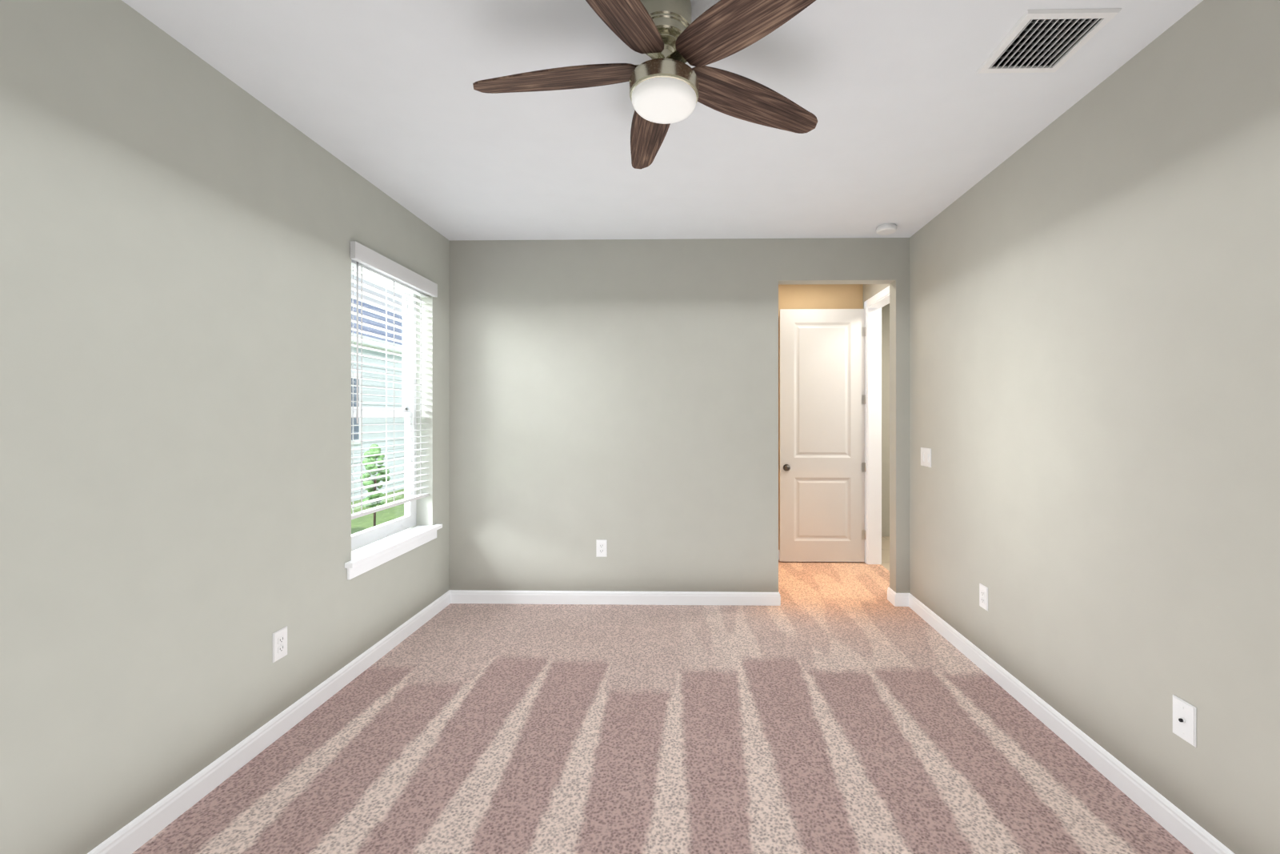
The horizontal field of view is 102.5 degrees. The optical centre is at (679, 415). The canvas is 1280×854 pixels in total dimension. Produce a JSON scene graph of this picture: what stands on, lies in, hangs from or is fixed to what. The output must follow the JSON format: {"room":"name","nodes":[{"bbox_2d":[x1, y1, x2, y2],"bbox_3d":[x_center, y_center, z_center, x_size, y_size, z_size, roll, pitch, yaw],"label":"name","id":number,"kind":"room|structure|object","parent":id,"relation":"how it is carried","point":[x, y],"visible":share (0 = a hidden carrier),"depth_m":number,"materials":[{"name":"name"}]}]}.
{"room":"empty bedroom","nodes":[
{"label":"empty bedroom","id":0,"kind":"room"},
{"bbox_2d":[0,0,449,853],"bbox_3d":[-1.882,0.042,1.630,0.200,2.740,4.731,0,0,1],"label":"wall","id":1,"kind":"structure","parent":0,"point":[181,227],"depth_m":1.77,"materials":[{"name":"beige paint"}]},
{"bbox_2d":[87,589,451,853],"bbox_3d":[-1.775,1.364,1.627,0.014,0.095,4.491,0,0,1],"label":"baseboard","id":2,"kind":"structure","parent":1,"relation":"attached to","point":[130,838],"depth_m":2.08,"materials":[{"name":"white paint"}]},
{"bbox_2d":[272,625,287,662],"bbox_3d":[-1.766,1.009,2.266,0.009,0.128,0.079,0,0,1],"label":"outlet","id":3,"kind":"object","parent":1,"relation":"attached to","point":[279,644],"visible":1,"depth_m":2.26,"materials":[{"name":"white plastic"}]},
{"bbox_2d":[344,266,442,579],"bbox_3d":[-1.819,-0.015,3.183,0.220,1.765,0.981,0,0,1],"label":"window","id":4,"kind":"structure","parent":1,"relation":"in","point":[366,537],"depth_m":3.32,"materials":[{"name":"white plastic"}]},
{"bbox_2d":[350,240,437,519],"bbox_3d":[-1.777,-0.186,3.182,0.105,1.496,0.895,0,0,1],"label":"window blind","id":5,"kind":"object","parent":4,"relation":"attached to","point":[366,259],"visible":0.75,"depth_m":3.12,"materials":[{"name":"white plastic"}]},
{"bbox_2d":[121,0,1203,240],"bbox_3d":[0.597,-1.388,2.695,5.120,0.120,6.950,0,0,1],"label":"ceiling","id":6,"kind":"structure","parent":0,"point":[920,123],"depth_m":2.21,"materials":[{"name":"white paint"}]},
{"bbox_2d":[472,0,817,168],"bbox_3d":[-0.091,-1.160,1.683,1.222,0.336,1.239,0,0,1],"label":"ceiling fan","id":7,"kind":"object","parent":6,"relation":"hanging from","point":[668,86],"visible":1,"depth_m":1.61,"materials":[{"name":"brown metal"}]},
{"bbox_2d":[876,223,896,235],"bbox_3d":[1.448,-1.305,3.586,0.138,0.044,0.138,0,0,1],"label":"smoke detector","id":8,"kind":"object","parent":6,"relation":"attached to","point":[886,229],"visible":1,"depth_m":3.55,"materials":[{"name":"white plastic"}]},
{"bbox_2d":[976,8,1122,73],"bbox_3d":[1.292,-1.381,1.822,0.304,0.124,0.304,0,0,1],"label":"ceiling vent","id":9,"kind":"object","parent":6,"relation":"in","point":[1038,25],"visible":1,"depth_m":1.82,"materials":[{"name":"white plastic"}]},
{"bbox_2d":[132,559,1193,853],"bbox_3d":[-0.052,1.462,2.206,3.840,0.100,5.950,0,0,1],"label":"floor","id":10,"kind":"structure","parent":0,"point":[836,708],"depth_m":2.16,"materials":[{"name":"beige carpet"}]},
{"bbox_2d":[449,237,909,592],"bbox_3d":[0.019,0.042,3.901,3.520,2.740,0.120,0,0,1],"label":"wall","id":11,"kind":"structure","parent":0,"point":[621,396],"depth_m":3.85,"materials":[{"name":"beige paint"}]},
{"bbox_2d":[596,539,607,556],"bbox_3d":[-0.587,0.993,3.848,0.079,0.128,0.009,0,0,1],"label":"outlet","id":12,"kind":"object","parent":11,"relation":"attached to","point":[601,547],"visible":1,"depth_m":3.85,"materials":[{"name":"white plastic"}]},
{"bbox_2d":[452,589,780,605],"bbox_3d":[-0.480,1.364,3.843,2.464,0.095,0.014,0,0,1],"label":"baseboard","id":13,"kind":"structure","parent":11,"relation":"attached to","point":[458,596],"depth_m":3.84,"materials":[{"name":"white paint"}]},
{"bbox_2d":[778,284,863,549],"bbox_3d":[1.161,0.042,5.100,1.280,2.740,0.120,0,0,1],"label":"wall","id":14,"kind":"structure","parent":0,"point":[820,296],"depth_m":5.03,"materials":[{"name":"beige paint"}]},
{"bbox_2d":[779,308,865,561],"bbox_3d":[1.379,0.185,4.943,0.826,2.430,0.171,0,0,1],"label":"door","id":15,"kind":"structure","parent":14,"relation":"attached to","point":[822,434],"depth_m":4.93,"materials":[{"name":"white paint"}]},
{"bbox_2d":[881,536,889,570],"bbox_3d":[2.517,1.463,2.660,1.280,0.098,6.950,0,0,1],"label":"floor","id":16,"kind":"structure","parent":0,"point":[886,551],"depth_m":5.34,"materials":[{"name":"beige"}]},
{"bbox_2d":[881,303,889,535],"bbox_3d":[2.449,0.042,6.077,1.260,2.740,0.120,0,0,1],"label":"wall","id":17,"kind":"structure","parent":0,"point":[886,420],"depth_m":6.01,"materials":[{"name":"beige paint"}]},
{"bbox_2d":[863,0,1279,853],"bbox_3d":[1.775,0.042,2.173,0.186,2.740,5.950,0,0,1],"label":"wall","id":18,"kind":"structure","parent":0,"point":[1095,370],"depth_m":1.90,"materials":[{"name":"beige paint"}]},
{"bbox_2d":[864,285,889,563],"bbox_3d":[1.850,0.154,4.482,0.144,2.517,0.944,0,0,1],"label":"door frame","id":19,"kind":"structure","parent":18,"relation":"attached to","point":[874,305],"depth_m":4.88,"materials":[{"name":"white paint"}]},
{"bbox_2d":[920,447,931,467],"bbox_3d":[1.701,0.284,3.545,0.012,0.128,0.150,0,0,1],"label":"light switch","id":20,"kind":"object","parent":18,"relation":"attached to","point":[926,457],"visible":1,"depth_m":3.54,"materials":[{"name":"white plastic"}]},
{"bbox_2d":[979,583,987,611],"bbox_3d":[1.690,1.006,2.850,0.009,0.128,0.079,0,0,1],"label":"outlet","id":21,"kind":"object","parent":18,"relation":"attached to","point":[983,596],"visible":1,"depth_m":2.84,"materials":[{"name":"white plastic"}]},
{"bbox_2d":[900,592,1234,853],"bbox_3d":[1.654,1.364,1.565,0.034,0.095,4.491,0,0,1],"label":"baseboard","id":22,"kind":"structure","parent":18,"relation":"attached to","point":[1183,828],"depth_m":2.09,"materials":[{"name":"white paint"}]},
{"bbox_2d":[1172,694,1196,747],"bbox_3d":[1.665,1.007,1.696,0.016,0.128,0.079,0,0,1],"label":"outlet","id":23,"kind":"object","parent":18,"relation":"attached to","point":[1184,720],"visible":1,"depth_m":1.69,"materials":[{"name":"white plastic"}]},
{"label":"outside","id":24,"kind":"structure","parent":0,"visible":0},
{"bbox_2d":[351,488,404,533],"bbox_3d":[-6.720,1.682,5.122,70.000,0.260,70.000,0,0,1],"label":"ground","id":25,"kind":"structure","parent":24,"point":[358,524],"depth_m":8.04,"materials":[{"name":"green plant"}]},
{"bbox_2d":[360,444,390,526],"bbox_3d":[-3.988,0.957,6.692,0.321,1.192,0.365,0,0,1],"label":"shrub","id":26,"kind":"object","parent":25,"relation":"on","point":[370,458],"depth_m":6.64,"materials":[{"name":"green plant"}]},
{"bbox_2d":[351,298,404,501],"bbox_3d":[-10.036,-1.018,11.184,8.450,5.140,18.600,0,0,1],"label":"house","id":27,"kind":"structure","parent":25,"relation":"on","point":[367,397],"depth_m":10.20,"materials":[{"name":"white"}]}
]}

